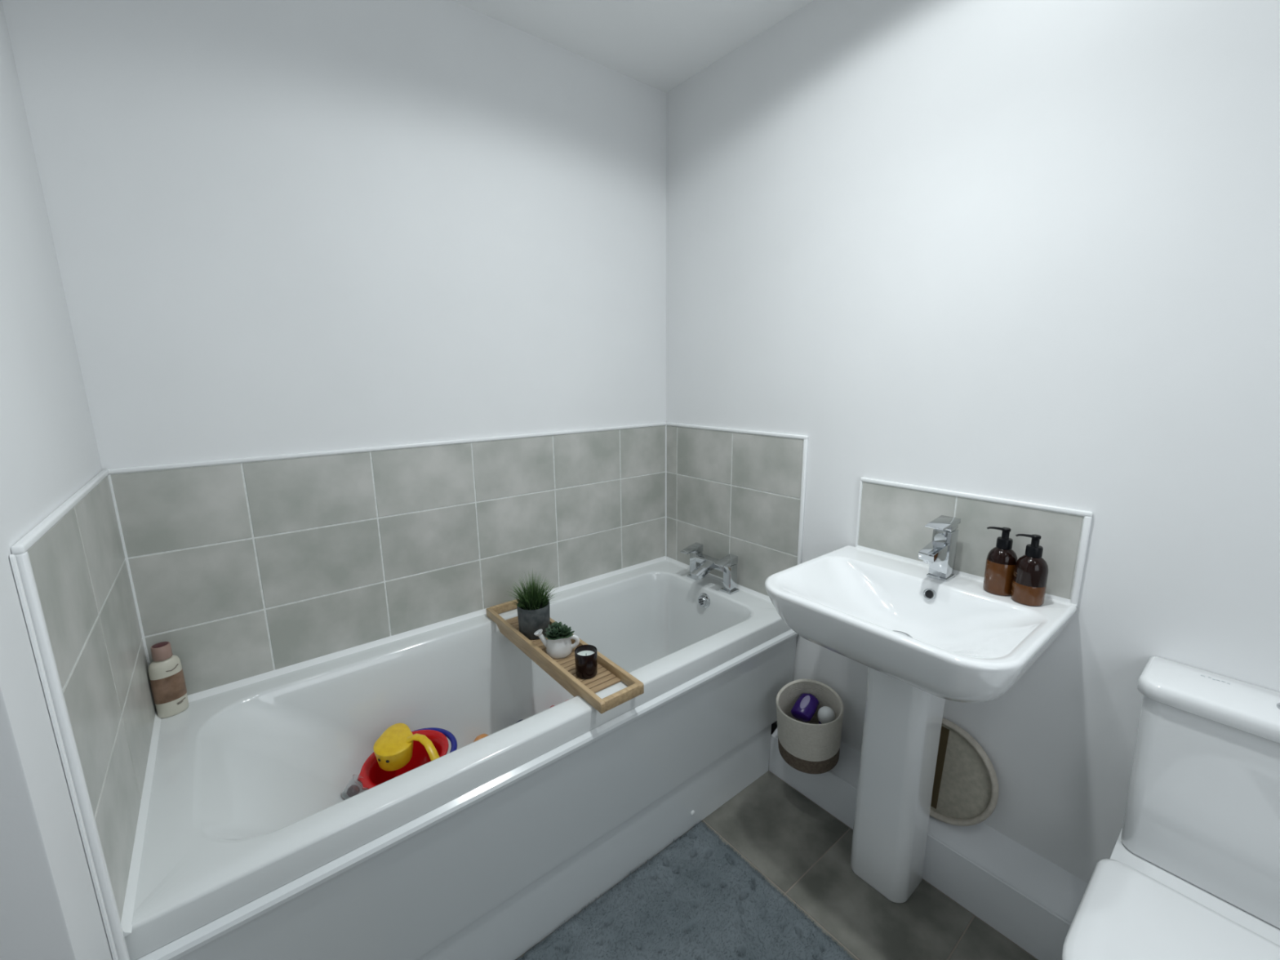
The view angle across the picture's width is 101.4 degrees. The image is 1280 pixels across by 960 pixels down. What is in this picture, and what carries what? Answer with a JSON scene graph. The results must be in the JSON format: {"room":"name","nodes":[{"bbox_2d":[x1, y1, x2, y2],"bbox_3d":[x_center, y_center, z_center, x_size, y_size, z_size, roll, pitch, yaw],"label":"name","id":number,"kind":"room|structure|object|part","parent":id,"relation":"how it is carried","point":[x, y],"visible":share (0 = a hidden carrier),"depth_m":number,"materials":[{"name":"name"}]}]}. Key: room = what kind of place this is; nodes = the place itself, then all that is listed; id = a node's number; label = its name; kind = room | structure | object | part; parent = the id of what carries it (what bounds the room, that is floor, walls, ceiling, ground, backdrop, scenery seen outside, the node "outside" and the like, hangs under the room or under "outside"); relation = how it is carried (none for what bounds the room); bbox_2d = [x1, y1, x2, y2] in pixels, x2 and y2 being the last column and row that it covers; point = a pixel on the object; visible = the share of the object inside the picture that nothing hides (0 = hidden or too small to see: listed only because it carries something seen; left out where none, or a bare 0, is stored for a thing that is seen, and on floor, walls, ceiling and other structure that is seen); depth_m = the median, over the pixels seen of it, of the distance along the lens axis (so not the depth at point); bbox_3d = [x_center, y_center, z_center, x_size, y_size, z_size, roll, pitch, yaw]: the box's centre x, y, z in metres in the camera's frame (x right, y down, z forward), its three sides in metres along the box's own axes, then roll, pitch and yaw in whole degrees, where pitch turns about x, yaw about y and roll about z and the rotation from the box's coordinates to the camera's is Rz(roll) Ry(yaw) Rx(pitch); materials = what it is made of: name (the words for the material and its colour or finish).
{"room":"bathroom","nodes":[
{"label":"bathroom","id":0,"kind":"room"},
{"bbox_2d":[0,0,155,959],"bbox_3d":[-1.276,0.073,0.599,0.862,2.444,0.845,-9,14,-38],"label":"wall","id":1,"kind":"structure","parent":0,"point":[77,708],"depth_m":0.77,"materials":[{"name":"white paint"}]},
{"bbox_3d":[-0.977,0.608,1.025,0.012,1.182,0.727,-9,14,-38],"label":"tile trim","id":2,"kind":"part","parent":1,"relation":"part of","materials":[{"name":"white plastic"}]},
{"bbox_2d":[1,0,666,695],"bbox_3d":[-0.911,-0.106,1.474,2.750,2.644,0.112,-9,14,-38],"label":"wall","id":3,"kind":"structure","parent":0,"point":[366,300],"depth_m":1.44,"materials":[{"name":"white paint"}]},
{"bbox_3d":[-0.548,-0.128,1.701,1.700,0.012,0.012,-9,14,-38],"label":"tile trim","id":4,"kind":"part","parent":3,"relation":"part of","materials":[{"name":"white plastic"}]},
{"bbox_2d":[452,0,813,93],"bbox_3d":[-0.127,-1.165,0.252,2.550,0.100,2.450,-9,14,-38],"label":"ceiling","id":5,"kind":"structure","parent":0,"point":[660,45],"depth_m":1.60,"materials":[{"name":"paint"}]},
{"bbox_2d":[515,755,1038,959],"bbox_3d":[-0.104,1.329,0.753,2.550,0.100,2.450,-9,14,-38],"label":"floor","id":6,"kind":"structure","parent":0,"point":[801,848],"depth_m":1.44,"materials":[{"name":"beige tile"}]},
{"bbox_2d":[120,555,797,959],"bbox_3d":[-0.321,0.796,1.608,1.697,0.609,0.697,-9,14,-38],"label":"bathtub","id":7,"kind":"object","parent":6,"relation":"on","point":[248,846],"visible":0.96,"depth_m":1.29,"materials":[{"name":"white ceramic"}]},
{"bbox_2d":[147,641,188,718],"bbox_3d":[-1.150,0.483,1.275,0.045,0.181,0.061,7,14,33],"label":"lotion bottle","id":8,"kind":"object","parent":7,"relation":"on","point":[166,678],"visible":1,"depth_m":1.26,"materials":[{"name":"beige plastic"}]},
{"bbox_2d":[340,774,368,799],"bbox_3d":[-0.743,0.804,1.369,0.067,0.068,0.054,-7,13,-29],"label":"cup","id":9,"kind":"object","parent":7,"relation":"in","point":[354,787],"visible":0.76,"depth_m":1.35,"materials":[{"name":"white plastic"}]},
{"bbox_2d":[358,727,457,789],"bbox_3d":[-0.647,0.849,1.488,0.189,0.174,0.263,10,15,42],"label":"bucket","id":10,"kind":"object","parent":7,"relation":"in","point":[373,775],"visible":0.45,"depth_m":1.53,"materials":[{"name":"red plastic"}]},
{"bbox_2d":[373,723,439,771],"bbox_3d":[-0.642,0.740,1.418,0.198,0.075,0.108,8,14,35],"label":"watering can","id":11,"kind":"object","parent":10,"relation":"in","point":[393,750],"visible":0.98,"depth_m":1.41,"materials":[{"name":"yellow plastic"}]},
{"bbox_3d":[-0.587,0.725,1.421,0.118,0.049,0.035,5,13,26],"label":"handle","id":12,"kind":"part","parent":11,"relation":"part of","materials":[{"name":"yellow plastic"}]},
{"bbox_3d":[-0.590,0.771,1.537,0.190,0.017,0.091,17,22,40],"label":"handle","id":13,"kind":"part","parent":10,"relation":"part of","materials":[{"name":"blue plastic"}]},
{"bbox_2d":[473,733,488,742],"bbox_3d":[-0.512,0.860,1.698,0.049,0.075,0.076,6,13,31],"label":"toy","id":14,"kind":"object","parent":7,"relation":"in","point":[482,735],"visible":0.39,"depth_m":1.69,"materials":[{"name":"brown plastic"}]},
{"bbox_2d":[485,599,644,713],"bbox_3d":[-0.258,0.502,1.570,0.134,0.047,0.690,-9,14,-38],"label":"tray","id":15,"kind":"object","parent":7,"relation":"on","point":[562,670],"visible":0.62,"depth_m":1.43,"materials":[{"name":"brown wood"}]},
{"bbox_3d":[-0.469,0.443,1.826,0.109,0.028,0.016,-9,14,-38],"label":"rail","id":16,"kind":"part","parent":15,"relation":"part of","materials":[{"name":"brown wood"}]},
{"bbox_2d":[507,569,559,639],"bbox_3d":[-0.328,0.378,1.635,0.186,0.219,0.189,5,12,24],"label":"potted grass","id":17,"kind":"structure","parent":15,"relation":"on","point":[533,606],"depth_m":1.62,"materials":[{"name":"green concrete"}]},
{"bbox_2d":[516,600,550,639],"bbox_3d":[-0.333,0.435,1.651,0.101,0.100,0.101,-9,14,-38],"label":"pot","id":18,"kind":"object","parent":17,"relation":"on","point":[531,619],"depth_m":1.61,"materials":[{"name":"grey concrete"}]},
{"bbox_2d":[533,621,579,658],"bbox_3d":[-0.244,0.465,1.531,0.106,0.088,0.090,8,14,36],"label":"planter","id":19,"kind":"object","parent":15,"relation":"on","point":[558,645],"visible":1,"depth_m":1.51,"materials":[{"name":"white ceramic"}]},
{"bbox_3d":[-0.284,0.464,1.529,0.048,0.058,0.026,-1,11,-3],"label":"spout","id":20,"kind":"part","parent":19,"relation":"part of","materials":[{"name":"white ceramic"}]},
{"bbox_3d":[-0.194,0.474,1.536,0.035,0.048,0.012,-1,11,-3],"label":"handle","id":21,"kind":"part","parent":19,"relation":"part of","materials":[{"name":"white ceramic"}]},
{"bbox_2d":[574,644,597,679],"bbox_3d":[-0.146,0.494,1.424,0.061,0.070,0.061,-9,14,-38],"label":"candle","id":22,"kind":"object","parent":15,"relation":"on","point":[585,655],"visible":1,"depth_m":1.40,"materials":[{"name":"black glass"}]},
{"bbox_3d":[-0.211,0.494,1.607,0.014,0.047,0.690,-9,14,-38],"label":"rail","id":23,"kind":"part","parent":15,"relation":"part of","materials":[{"name":"brown wood"}]},
{"bbox_3d":[-0.047,0.542,1.311,0.109,0.028,0.016,-9,14,-38],"label":"rail","id":24,"kind":"part","parent":15,"relation":"part of","materials":[{"name":"brown wood"}]},
{"bbox_2d":[680,542,739,594],"bbox_3d":[0.254,0.343,2.017,0.126,0.139,0.233,-9,14,-38],"label":"mixer tap","id":25,"kind":"object","parent":7,"relation":"on","point":[700,564],"visible":1,"depth_m":1.98,"materials":[{"name":"silver metal"}]},
{"bbox_3d":[0.206,0.274,2.083,0.090,0.029,0.039,-9,14,-38],"label":"lever handle","id":26,"kind":"part","parent":25,"relation":"part of","materials":[{"name":"silver metal"}]},
{"bbox_3d":[0.226,0.389,2.122,0.052,0.008,0.052,-9,14,-38],"label":"plate","id":27,"kind":"part","parent":25,"relation":"part of","materials":[{"name":"silver metal"}]},
{"bbox_3d":[0.238,0.343,2.004,0.085,0.055,0.048,-9,14,-38],"label":"spout","id":28,"kind":"part","parent":25,"relation":"part of","materials":[{"name":"silver metal"}]},
{"bbox_3d":[0.319,0.301,1.944,0.090,0.029,0.039,-9,14,-38],"label":"lever handle","id":29,"kind":"part","parent":25,"relation":"part of","materials":[{"name":"silver metal"}]},
{"bbox_3d":[0.340,0.416,1.983,0.052,0.008,0.052,-9,14,-38],"label":"plate","id":30,"kind":"part","parent":25,"relation":"part of","materials":[{"name":"silver metal"}]},
{"bbox_2d":[516,818,853,959],"bbox_3d":[0.067,1.188,1.136,0.891,0.024,0.692,-9,14,-38],"label":"bath mat","id":31,"kind":"object","parent":6,"relation":"on","point":[697,898],"visible":1,"depth_m":1.36,"materials":[{"name":"grey fabric"}]},
{"bbox_2d":[764,545,1076,902],"bbox_3d":[0.644,0.699,1.357,0.464,0.884,0.569,-9,14,-38],"label":"washbasin","id":32,"kind":"object","parent":6,"relation":"on","point":[923,642],"visible":0.99,"depth_m":1.32,"materials":[{"name":"white ceramic"}]},
{"bbox_2d":[764,545,1076,702],"bbox_3d":[0.641,0.365,1.290,0.463,0.186,0.569,-9,14,-38],"label":"basin","id":33,"kind":"object","parent":32,"relation":"in","point":[954,639],"depth_m":1.23,"materials":[{"name":"white ceramic"}]},
{"bbox_2d":[918,515,960,581],"bbox_3d":[0.755,0.180,1.331,0.131,0.157,0.049,-9,14,-38],"label":"mixer tap","id":34,"kind":"object","parent":32,"relation":"on","point":[940,553],"visible":1,"depth_m":1.33,"materials":[{"name":"silver metal"}]},
{"bbox_3d":[0.738,0.185,1.318,0.086,0.045,0.041,-9,14,-38],"label":"spout","id":35,"kind":"part","parent":34,"relation":"part of","materials":[{"name":"silver metal"}]},
{"bbox_3d":[0.786,0.249,1.370,0.055,0.006,0.049,-9,14,-38],"label":"plate","id":36,"kind":"part","parent":34,"relation":"part of","materials":[{"name":"silver metal"}]},
{"bbox_3d":[0.766,0.132,1.331,0.101,0.063,0.047,-9,14,-38],"label":"lever handle","id":37,"kind":"part","parent":34,"relation":"part of","materials":[{"name":"silver metal"}]},
{"bbox_2d":[982,526,1017,595],"bbox_3d":[0.870,0.192,1.259,0.063,0.161,0.063,-5,12,-23],"label":"soap dispenser","id":38,"kind":"object","parent":32,"relation":"on","point":[1001,560],"visible":0.97,"depth_m":1.24,"materials":[{"name":"brown glass"}]},
{"bbox_2d":[986,546,1017,595],"bbox_3d":[0.870,0.213,1.263,0.062,0.117,0.062,3,12,19],"label":"bottle","id":39,"kind":"object","parent":38,"relation":"on","point":[1001,561],"depth_m":1.24,"materials":[{"name":"brown glass"}]},
{"bbox_2d":[1010,533,1048,605],"bbox_3d":[0.898,0.203,1.202,0.063,0.161,0.063,-6,13,-25],"label":"soap dispenser","id":40,"kind":"object","parent":32,"relation":"on","point":[1029,581],"visible":1,"depth_m":1.19,"materials":[{"name":"brown glass"}]},
{"bbox_2d":[1013,554,1048,605],"bbox_3d":[0.898,0.224,1.207,0.062,0.117,0.062,3,12,17],"label":"bottle","id":41,"kind":"object","parent":40,"relation":"on","point":[1031,571],"depth_m":1.19,"materials":[{"name":"brown glass"}]},
{"bbox_2d":[1062,656,1279,959],"bbox_3d":[0.959,0.834,0.852,0.639,0.810,0.383,-9,14,-38],"label":"toilet","id":42,"kind":"object","parent":6,"relation":"on","point":[1191,871],"visible":1,"depth_m":0.96,"materials":[{"name":"white ceramic"}]},
{"bbox_3d":[0.876,0.805,0.778,0.426,0.022,0.374,-9,14,-38],"label":"seat lid","id":43,"kind":"part","parent":42,"relation":"part of","materials":[{"name":"white plastic"}]},
{"bbox_3d":[1.148,0.426,0.927,0.145,0.035,0.383,-9,14,-38],"label":"cistern lid","id":44,"kind":"part","parent":42,"relation":"part of","materials":[{"name":"white ceramic"}]},
{"bbox_2d":[666,0,1279,883],"bbox_3d":[0.944,-0.083,1.273,0.112,2.644,2.550,-9,14,-38],"label":"wall","id":45,"kind":"structure","parent":0,"point":[1014,264],"depth_m":1.25,"materials":[{"name":"white paint"}]},
{"bbox_3d":[0.327,0.133,2.022,0.012,0.667,0.694,-9,14,-38],"label":"tile trim","id":46,"kind":"part","parent":45,"relation":"part of","materials":[{"name":"white plastic"}]},
{"bbox_2d":[768,728,1088,959],"bbox_3d":[1.059,1.075,1.217,0.102,0.195,1.778,-9,14,-38],"label":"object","id":47,"kind":"structure","parent":45,"relation":"attached to","point":[1028,899],"depth_m":1.36,"materials":[{"name":"white paint"}]},
{"bbox_2d":[776,679,844,773],"bbox_3d":[0.548,0.798,1.698,0.202,0.230,0.226,10,15,41],"label":"rope basket","id":48,"kind":"object","parent":47,"relation":"on","point":[811,747],"visible":0.89,"depth_m":1.65,"materials":[{"name":"beige fabric"}]},
{"bbox_2d":[791,693,819,722],"bbox_3d":[0.546,0.748,1.729,0.069,0.059,0.102,9,15,39],"label":"bottle","id":49,"kind":"object","parent":48,"relation":"in","point":[805,707],"visible":1,"depth_m":1.71,"materials":[{"name":"purple plastic"}]},
{"bbox_3d":[0.542,0.730,1.720,0.024,0.007,0.064,9,29,38],"label":"label panel","id":50,"kind":"part","parent":49,"relation":"part of","materials":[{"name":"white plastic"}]},
{"bbox_2d":[817,706,835,724],"bbox_3d":[0.600,0.804,1.690,0.059,0.154,0.054,-8,14,-33],"label":"ball","id":51,"kind":"object","parent":48,"relation":"in","point":[826,714],"visible":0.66,"depth_m":1.66,"materials":[{"name":"white plastic"}]},
{"bbox_2d":[929,717,999,826],"bbox_3d":[0.837,0.807,1.468,0.058,0.286,0.288,-9,14,-36],"label":"basket","id":52,"kind":"object","parent":47,"relation":"on","point":[966,790],"visible":0.47,"depth_m":1.42,"materials":[{"name":"beige"}]},
{"bbox_3d":[0.831,0.142,1.383,0.012,0.226,0.538,-9,14,-38],"label":"tile trim","id":53,"kind":"part","parent":45,"relation":"part of","materials":[{"name":"white plastic"}]}
]}

